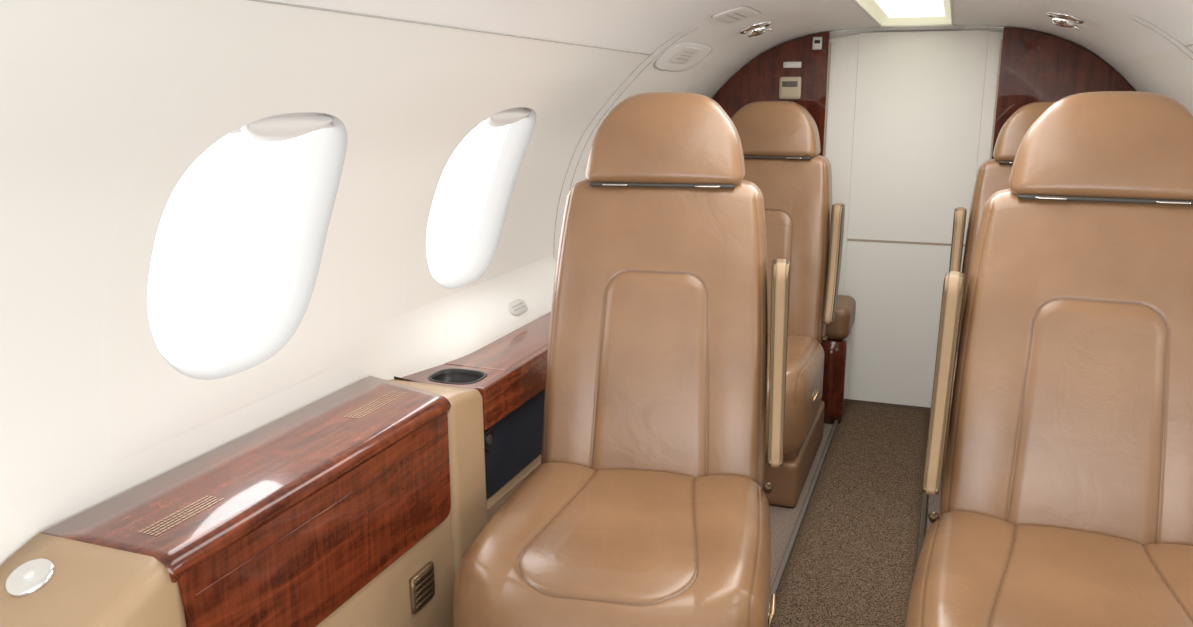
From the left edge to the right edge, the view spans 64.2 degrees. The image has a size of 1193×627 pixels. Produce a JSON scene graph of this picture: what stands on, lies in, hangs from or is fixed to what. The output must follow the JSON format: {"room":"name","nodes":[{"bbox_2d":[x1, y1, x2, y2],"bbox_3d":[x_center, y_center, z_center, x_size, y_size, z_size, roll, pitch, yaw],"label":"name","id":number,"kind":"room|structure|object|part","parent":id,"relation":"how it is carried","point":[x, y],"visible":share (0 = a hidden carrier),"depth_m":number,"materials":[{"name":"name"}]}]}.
{"room":"aircraft cabin","nodes":[
{"label":"aircraft cabin","id":0,"kind":"room"},
{"bbox_2d":[0,0,742,565],"bbox_3d":[-0.328,0.129,1.778,0.282,1.258,4.370,5,14,20],"label":"wall","id":1,"kind":"structure","parent":0,"point":[106,105],"depth_m":1.26,"materials":[{"name":"white plastic"}]},
{"bbox_2d":[148,112,346,379],"bbox_3d":[-0.520,-0.112,1.457,0.203,0.427,0.396,5,14,20],"label":"window","id":2,"kind":"structure","parent":1,"relation":"in","point":[239,244],"depth_m":1.51,"materials":[{"name":"white glass"}]},
{"bbox_2d":[231,112,333,132],"bbox_3d":[-0.464,-0.280,1.397,0.044,0.051,0.317,5,14,20],"label":"shade","id":3,"kind":"object","parent":2,"relation":"attached to","point":[306,122],"depth_m":1.40,"materials":[{"name":"white plastic"}]},
{"bbox_3d":[-0.460,-0.271,1.398,0.037,0.037,0.198,5,14,20],"label":"shade handle","id":4,"kind":"part","parent":2,"relation":"part of","materials":[{"name":"white plastic"}]},
{"bbox_2d":[249,0,650,54],"bbox_3d":[-0.405,-0.347,1.037,0.003,0.003,3.160,5,14,20],"label":"trim","id":5,"kind":"structure","parent":1,"relation":"attached to","point":[264,1],"depth_m":1.40,"materials":[{"name":"grey plastic"}]},
{"bbox_2d":[360,255,555,379],"bbox_3d":[-0.254,0.003,2.259,0.072,0.141,0.955,5,14,20],"label":"wall panel","id":6,"kind":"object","parent":1,"relation":"attached to","point":[457,325],"depth_m":2.12,"materials":[{"name":"white plastic"}]},
{"bbox_2d":[426,107,535,288],"bbox_3d":[-0.260,-0.268,2.143,0.203,0.427,0.396,5,14,20],"label":"window","id":7,"kind":"structure","parent":1,"relation":"in","point":[470,205],"depth_m":2.24,"materials":[{"name":"white glass"}]},
{"bbox_3d":[-0.285,-0.281,2.149,0.150,0.406,0.362,5,14,20],"label":"pane","id":8,"kind":"part","parent":7,"relation":"part of","materials":[{"name":"white"}]},
{"bbox_2d":[485,107,527,120],"bbox_3d":[-0.204,-0.436,2.083,0.044,0.051,0.317,5,14,20],"label":"shade","id":9,"kind":"object","parent":7,"relation":"attached to","point":[519,113],"depth_m":2.09,"materials":[{"name":"white plastic"}]},
{"bbox_3d":[-0.200,-0.427,2.084,0.037,0.037,0.198,5,14,20],"label":"shade handle","id":10,"kind":"part","parent":7,"relation":"part of","materials":[{"name":"white plastic"}]},
{"bbox_2d":[507,299,527,315],"bbox_3d":[-0.199,-0.015,2.390,0.028,0.035,0.092,5,14,20],"label":"air vent","id":11,"kind":"object","parent":1,"relation":"attached to","point":[513,307],"visible":1,"depth_m":2.38,"materials":[{"name":"white plastic"}]},
{"bbox_2d":[553,26,691,255],"bbox_3d":[0.060,-0.424,2.565,0.391,0.667,0.003,5,14,20],"label":"trim","id":12,"kind":"structure","parent":1,"relation":"attached to","point":[691,26],"depth_m":2.57,"materials":[{"name":"grey plastic"}]},
{"bbox_2d":[569,28,697,190],"bbox_3d":[0.082,-0.438,2.625,0.391,0.667,0.003,5,14,20],"label":"trim","id":13,"kind":"structure","parent":1,"relation":"attached to","point":[696,28],"depth_m":2.60,"materials":[{"name":"grey plastic"}]},
{"bbox_2d":[269,0,1192,66],"bbox_3d":[0.374,-0.493,1.369,1.215,0.137,4.370,5,14,20],"label":"ceiling","id":14,"kind":"structure","parent":0,"point":[1107,32],"depth_m":2.24,"materials":[{"name":"white plastic"}]},
{"bbox_2d":[654,42,711,71],"bbox_3d":[0.256,-0.742,2.752,0.098,0.077,0.434,5,14,20],"label":"air vent","id":15,"kind":"object","parent":14,"relation":"attached to","point":[684,56],"visible":1,"depth_m":2.73,"materials":[{"name":"white plastic"}]},
{"bbox_2d":[711,6,760,23],"bbox_3d":[0.365,-0.776,2.473,0.093,0.030,0.244,5,14,20],"label":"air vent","id":16,"kind":"object","parent":14,"relation":"attached to","point":[733,15],"visible":1,"depth_m":2.44,"materials":[{"name":"white plastic"}]},
{"bbox_2d":[739,21,771,36],"bbox_3d":[0.468,-0.840,2.802,0.096,0.048,0.100,5,14,20],"label":"air nozzle","id":17,"kind":"object","parent":14,"relation":"attached to","point":[756,29],"visible":1,"depth_m":2.78,"materials":[{"name":"silver metal"}]},
{"bbox_2d":[852,0,963,29],"bbox_3d":[0.613,-0.707,1.982,0.308,0.038,2.945,5,14,20],"label":"recessed light","id":18,"kind":"object","parent":14,"relation":"in","point":[888,14],"visible":0.95,"depth_m":3.09,"materials":[{"name":"beige plastic"}]},
{"bbox_3d":[0.495,-0.705,2.002,0.008,0.008,2.896,5,14,20],"label":"edge rail","id":19,"kind":"part","parent":18,"relation":"part of","materials":[{"name":"white plastic"}]},
{"bbox_2d":[874,0,944,17],"bbox_3d":[0.606,-0.721,1.960,0.184,0.001,2.865,5,14,20],"label":"diffuser","id":20,"kind":"object","parent":18,"relation":"attached to","point":[892,8],"depth_m":2.95,"materials":[{"name":"white plastic"}]},
{"bbox_3d":[1.120,-1.003,3.321,0.308,0.020,0.020,5,14,20],"label":"trim","id":21,"kind":"part","parent":18,"relation":"part of","materials":[{"name":"white plastic"}]},
{"bbox_3d":[1.113,-1.001,3.301,0.272,0.012,0.024,5,14,20],"label":"trim","id":22,"kind":"part","parent":18,"relation":"part of","materials":[{"name":"white plastic"}]},
{"bbox_3d":[0.715,-0.687,1.923,0.008,0.008,2.896,5,14,20],"label":"edge rail","id":23,"kind":"part","parent":18,"relation":"part of","materials":[{"name":"white"}]},
{"bbox_2d":[1046,11,1084,29],"bbox_3d":[1.244,-0.778,2.522,0.096,0.053,0.100,5,14,20],"label":"air nozzle","id":24,"kind":"object","parent":14,"relation":"attached to","point":[1060,19],"visible":1,"depth_m":2.50,"materials":[{"name":"silver metal"}]},
{"bbox_2d":[769,399,941,611],"bbox_3d":[0.375,0.800,1.664,1.420,0.001,4.370,5,14,20],"label":"floor","id":25,"kind":"structure","parent":0,"point":[783,519],"depth_m":2.69,"materials":[{"name":"carpet"}]},
{"bbox_2d":[0,376,487,626],"bbox_3d":[-0.509,0.534,1.429,0.223,0.622,1.138,5,14,20],"label":"ledge","id":26,"kind":"object","parent":25,"relation":"on","point":[363,504],"visible":1,"depth_m":1.38,"materials":[{"name":"brown wood"}]},
{"bbox_3d":[-0.468,0.219,1.483,0.209,0.031,0.731,5,14,20],"label":"lid","id":27,"kind":"part","parent":26,"relation":"part of","materials":[{"name":"brown wood"}]},
{"bbox_3d":[-0.393,0.338,1.449,0.024,0.212,0.652,5,14,20],"label":"panel","id":28,"kind":"part","parent":26,"relation":"part of","materials":[{"name":"brown wood"}]},
{"bbox_3d":[-0.474,0.521,1.532,0.212,0.602,0.656,5,14,20],"label":"panel","id":29,"kind":"part","parent":26,"relation":"part of","materials":[{"name":"beige leather"}]},
{"bbox_2d":[409,562,434,613],"bbox_3d":[-0.310,0.487,1.688,0.012,0.068,0.072,5,14,20],"label":"vent","id":30,"kind":"object","parent":26,"relation":"attached to","point":[422,575],"depth_m":1.68,"materials":[{"name":"brown metal"}]},
{"bbox_3d":[-0.336,0.436,1.891,0.217,0.609,0.132,5,14,20],"label":"post","id":31,"kind":"part","parent":26,"relation":"part of","materials":[{"name":"beige leather"}]},
{"bbox_2d":[402,312,550,521],"bbox_3d":[-0.165,0.339,2.351,0.202,0.594,0.861,5,14,20],"label":"console","id":32,"kind":"object","parent":25,"relation":"on","point":[509,372],"visible":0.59,"depth_m":2.06,"materials":[{"name":"brown wood"}]},
{"bbox_2d":[402,364,501,389],"bbox_3d":[-0.296,0.139,1.957,0.179,0.029,0.133,5,14,20],"label":"cup holder","id":33,"kind":"object","parent":32,"relation":"on","point":[478,377],"depth_m":1.98,"materials":[{"name":"black plastic"}]},
{"bbox_2d":[484,428,493,450],"bbox_3d":[-0.224,0.261,1.962,0.010,0.048,0.048,5,14,20],"label":"socket","id":34,"kind":"object","parent":32,"relation":"attached to","point":[489,433],"depth_m":1.96,"materials":[{"name":"black plastic"}]},
{"bbox_3d":[-0.101,0.477,2.358,0.026,0.322,0.856,5,14,20],"label":"panel","id":35,"kind":"part","parent":32,"relation":"part of","materials":[{"name":"beige leather"}]},
{"bbox_3d":[-0.117,0.234,2.282,0.010,0.179,0.806,5,14,20],"label":"recess panel","id":36,"kind":"part","parent":32,"relation":"part of","materials":[{"name":"black plastic"}]},
{"bbox_2d":[453,92,789,626],"bbox_3d":[0.083,0.180,1.771,0.541,1.159,0.892,3,13,11],"label":"seat","id":37,"kind":"object","parent":25,"relation":"on","point":[646,504],"visible":1,"depth_m":1.91,"materials":[{"name":"beige leather"}]},
{"bbox_2d":[453,462,770,626],"bbox_3d":[0.047,0.480,1.699,0.516,0.258,0.602,3,13,11],"label":"cushion","id":38,"kind":"object","parent":37,"relation":"on","point":[576,544],"depth_m":1.55,"materials":[{"name":"beige leather"}]},
{"bbox_3d":[0.130,0.033,2.002,0.466,0.625,0.273,3,13,11],"label":"backrest","id":39,"kind":"part","parent":37,"relation":"part of","materials":[{"name":"beige leather"}]},
{"bbox_3d":[0.134,-0.264,1.954,0.300,0.008,0.024,3,13,11],"label":"headrest rail","id":40,"kind":"part","parent":37,"relation":"part of","materials":[{"name":"grey metal"}]},
{"bbox_3d":[0.339,0.344,1.876,0.021,0.020,0.021,3,13,11],"label":"pivot knob","id":41,"kind":"part","parent":37,"relation":"part of","materials":[{"name":"brown metal"}]},
{"bbox_3d":[0.290,0.508,1.617,0.010,0.028,0.060,3,13,11],"label":"recline plate","id":42,"kind":"part","parent":37,"relation":"part of","materials":[{"name":"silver metal"}]},
{"bbox_3d":[0.298,0.506,1.615,0.012,0.040,0.055,5,14,20],"label":"recline lever","id":43,"kind":"part","parent":37,"relation":"part of","materials":[{"name":"brown metal"}]},
{"bbox_3d":[0.358,0.090,1.880,0.039,0.364,0.222,3,13,11],"label":"armrest","id":44,"kind":"part","parent":37,"relation":"part of","materials":[{"name":"beige leather"}]},
{"bbox_2d":[731,101,844,506],"bbox_3d":[0.470,-0.086,2.993,0.541,1.136,0.892,5,14,20],"label":"seat","id":45,"kind":"object","parent":25,"relation":"on","point":[780,140],"visible":0.39,"depth_m":3.10,"materials":[{"name":"beige leather"}]},
{"bbox_3d":[0.564,-0.521,3.167,0.300,0.008,0.024,5,14,20],"label":"headrest rail","id":46,"kind":"part","parent":45,"relation":"part of","materials":[{"name":"grey metal"}]},
{"bbox_3d":[0.558,-0.229,3.215,0.466,0.612,0.273,5,14,20],"label":"backrest","id":47,"kind":"part","parent":45,"relation":"part of","materials":[{"name":"beige leather"}]},
{"bbox_2d":[765,335,823,454],"bbox_3d":[0.414,0.220,2.930,0.516,0.253,0.602,5,14,20],"label":"cushion","id":48,"kind":"object","parent":45,"relation":"on","point":[805,353],"depth_m":2.71,"materials":[{"name":"beige leather"}]},
{"bbox_3d":[0.648,0.240,2.805,0.012,0.039,0.055,7,15,29],"label":"recline lever","id":49,"kind":"part","parent":45,"relation":"part of","materials":[{"name":"brown metal"}]},
{"bbox_3d":[0.733,0.082,3.057,0.021,0.019,0.021,5,14,20],"label":"pivot knob","id":50,"kind":"part","parent":45,"relation":"part of","materials":[{"name":"brown metal"}]},
{"bbox_3d":[0.762,-0.165,3.059,0.039,0.357,0.222,5,14,20],"label":"armrest","id":51,"kind":"part","parent":45,"relation":"part of","materials":[{"name":"beige leather"}]},
{"bbox_2d":[769,420,837,610],"bbox_3d":[0.210,0.782,1.695,0.014,0.020,4.320,5,14,20],"label":"trim","id":52,"kind":"structure","parent":25,"relation":"on","point":[775,586],"depth_m":2.62,"materials":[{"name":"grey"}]},
{"bbox_2d":[821,295,855,423],"bbox_3d":[0.761,0.153,3.530,0.352,0.430,0.260,5,14,20],"label":"base cabinet","id":53,"kind":"object","parent":25,"relation":"on","point":[837,349],"visible":0.2,"depth_m":3.38,"materials":[{"name":"brown wood"}]},
{"bbox_2d":[770,401,929,626],"bbox_3d":[0.360,0.800,1.642,0.304,0.008,4.320,5,14,20],"label":"carpet runner","id":54,"kind":"object","parent":25,"relation":"on","point":[853,560],"visible":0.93,"depth_m":2.56,"materials":[{"name":"brown carpet"}]},
{"bbox_2d":[918,492,927,558],"bbox_3d":[0.511,0.807,1.587,0.014,0.020,4.320,5,14,20],"label":"trim","id":55,"kind":"structure","parent":25,"relation":"on","point":[925,498],"depth_m":2.59,"materials":[{"name":"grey metal"}]},
{"bbox_2d":[940,101,1056,507],"bbox_3d":[1.272,-0.020,2.704,0.527,1.136,0.884,5,14,20],"label":"seat","id":56,"kind":"object","parent":25,"relation":"on","point":[993,175],"visible":0.17,"depth_m":2.92,"materials":[{"name":"beige leather"}]},
{"bbox_2d":[943,352,957,467],"bbox_3d":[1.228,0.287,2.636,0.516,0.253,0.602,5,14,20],"label":"armrest","id":57,"kind":"object","parent":56,"relation":"on","point":[957,352],"depth_m":2.53,"materials":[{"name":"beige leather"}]},
{"bbox_3d":[1.109,-0.137,2.934,0.039,0.357,0.222,5,14,20],"label":"armrest","id":58,"kind":"part","parent":56,"relation":"part of","materials":[{"name":"beige leather"}]},
{"bbox_3d":[1.372,-0.162,2.921,0.466,0.612,0.273,5,14,20],"label":"backrest","id":59,"kind":"part","parent":56,"relation":"part of","materials":[{"name":"beige leather"}]},
{"bbox_3d":[1.378,-0.454,2.873,0.300,0.008,0.024,5,14,20],"label":"headrest rail","id":60,"kind":"part","parent":56,"relation":"part of","materials":[{"name":"grey metal"}]},
{"bbox_2d":[905,91,1192,626],"bbox_3d":[0.790,0.239,1.513,0.527,1.159,0.884,5,14,22],"label":"seat","id":61,"kind":"object","parent":25,"relation":"on","point":[1067,498],"visible":1,"depth_m":1.66,"materials":[{"name":"beige leather"}]},
{"bbox_3d":[0.619,0.374,1.744,0.021,0.020,0.021,5,14,22],"label":"pivot knob","id":62,"kind":"part","parent":61,"relation":"part of","materials":[{"name":"brown metal"}]},
{"bbox_3d":[0.640,0.121,1.748,0.039,0.364,0.222,5,14,22],"label":"armrest","id":63,"kind":"part","parent":61,"relation":"part of","materials":[{"name":"beige leather"}]},
{"bbox_2d":[905,511,1192,626],"bbox_3d":[0.742,0.538,1.446,0.516,0.258,0.602,5,14,22],"label":"cushion","id":64,"kind":"object","parent":61,"relation":"on","point":[974,568],"depth_m":1.50,"materials":[{"name":"beige leather"}]},
{"bbox_3d":[0.899,0.096,1.727,0.466,0.625,0.273,5,14,22],"label":"backrest","id":65,"kind":"part","parent":61,"relation":"part of","materials":[{"name":"beige leather"}]},
{"bbox_3d":[0.906,-0.201,1.677,0.300,0.008,0.024,5,14,22],"label":"headrest rail","id":66,"kind":"part","parent":61,"relation":"part of","materials":[{"name":"grey metal"}]},
{"bbox_2d":[830,26,1002,170],"bbox_3d":[1.138,-0.338,3.521,1.777,1.395,0.030,5,14,20],"label":"wall","id":67,"kind":"structure","parent":0,"point":[835,34],"depth_m":3.37,"materials":[{"name":"white plastic"}]},
{"bbox_2d":[712,32,830,156],"bbox_3d":[0.561,-0.358,3.653,0.595,1.380,0.048,5,14,20],"label":"panel","id":68,"kind":"object","parent":67,"relation":"attached to","point":[797,70],"visible":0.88,"depth_m":3.47,"materials":[{"name":"brown wood"}]},
{"bbox_2d":[779,77,800,98],"bbox_3d":[0.708,-0.825,3.475,0.080,0.080,0.012,5,14,20],"label":"switch","id":69,"kind":"object","parent":68,"relation":"attached to","point":[789,87],"depth_m":3.47,"materials":[{"name":"beige plastic"}]},
{"bbox_2d":[825,30,1002,407],"bbox_3d":[1.121,-0.323,3.501,0.585,1.374,0.025,5,14,20],"label":"door","id":70,"kind":"structure","parent":67,"relation":"in","point":[906,110],"depth_m":3.46,"materials":[{"name":"white"}]},
{"bbox_3d":[0.896,-0.340,3.583,0.104,1.370,0.024,5,14,20],"label":"casing","id":71,"kind":"part","parent":70,"relation":"part of","materials":[{"name":"white plastic"}]},
{"bbox_3d":[1.147,0.042,3.575,0.430,0.620,0.024,5,14,20],"label":"panel","id":72,"kind":"part","parent":70,"relation":"part of","materials":[{"name":"white"}]},
{"bbox_3d":[1.147,-0.629,3.422,0.430,0.743,0.024,5,14,20],"label":"panel","id":73,"kind":"part","parent":70,"relation":"part of","materials":[{"name":"white plastic"}]},
{"bbox_3d":[1.373,-0.300,3.411,0.049,1.370,0.024,5,14,20],"label":"casing","id":74,"kind":"part","parent":70,"relation":"part of","materials":[{"name":"white plastic"}]},
{"bbox_2d":[990,27,1133,158],"bbox_3d":[1.658,-0.270,3.265,0.610,1.382,0.034,5,14,20],"label":"panel","id":75,"kind":"object","parent":67,"relation":"attached to","point":[1033,66],"visible":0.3,"depth_m":3.18,"materials":[{"name":"brown wood"}]},
{"bbox_2d":[1107,45,1192,114],"bbox_3d":[1.077,0.245,1.271,0.282,1.258,4.370,5,14,20],"label":"wall","id":76,"kind":"structure","parent":0,"point":[1169,73],"depth_m":2.56,"materials":[{"name":"white plastic"}]},
{"bbox_2d":[1128,17,1192,59],"bbox_3d":[1.385,-0.331,2.155,0.391,0.667,0.003,5,14,20],"label":"trim","id":77,"kind":"structure","parent":76,"relation":"attached to","point":[1128,17],"depth_m":2.13,"materials":[{"name":"grey plastic"}]},
{"bbox_2d":[1133,15,1192,52],"bbox_3d":[1.363,-0.317,2.095,0.391,0.667,0.003,5,14,20],"label":"trim","id":78,"kind":"structure","parent":76,"relation":"attached to","point":[1133,15],"depth_m":2.07,"materials":[{"name":"grey plastic"}]}
]}

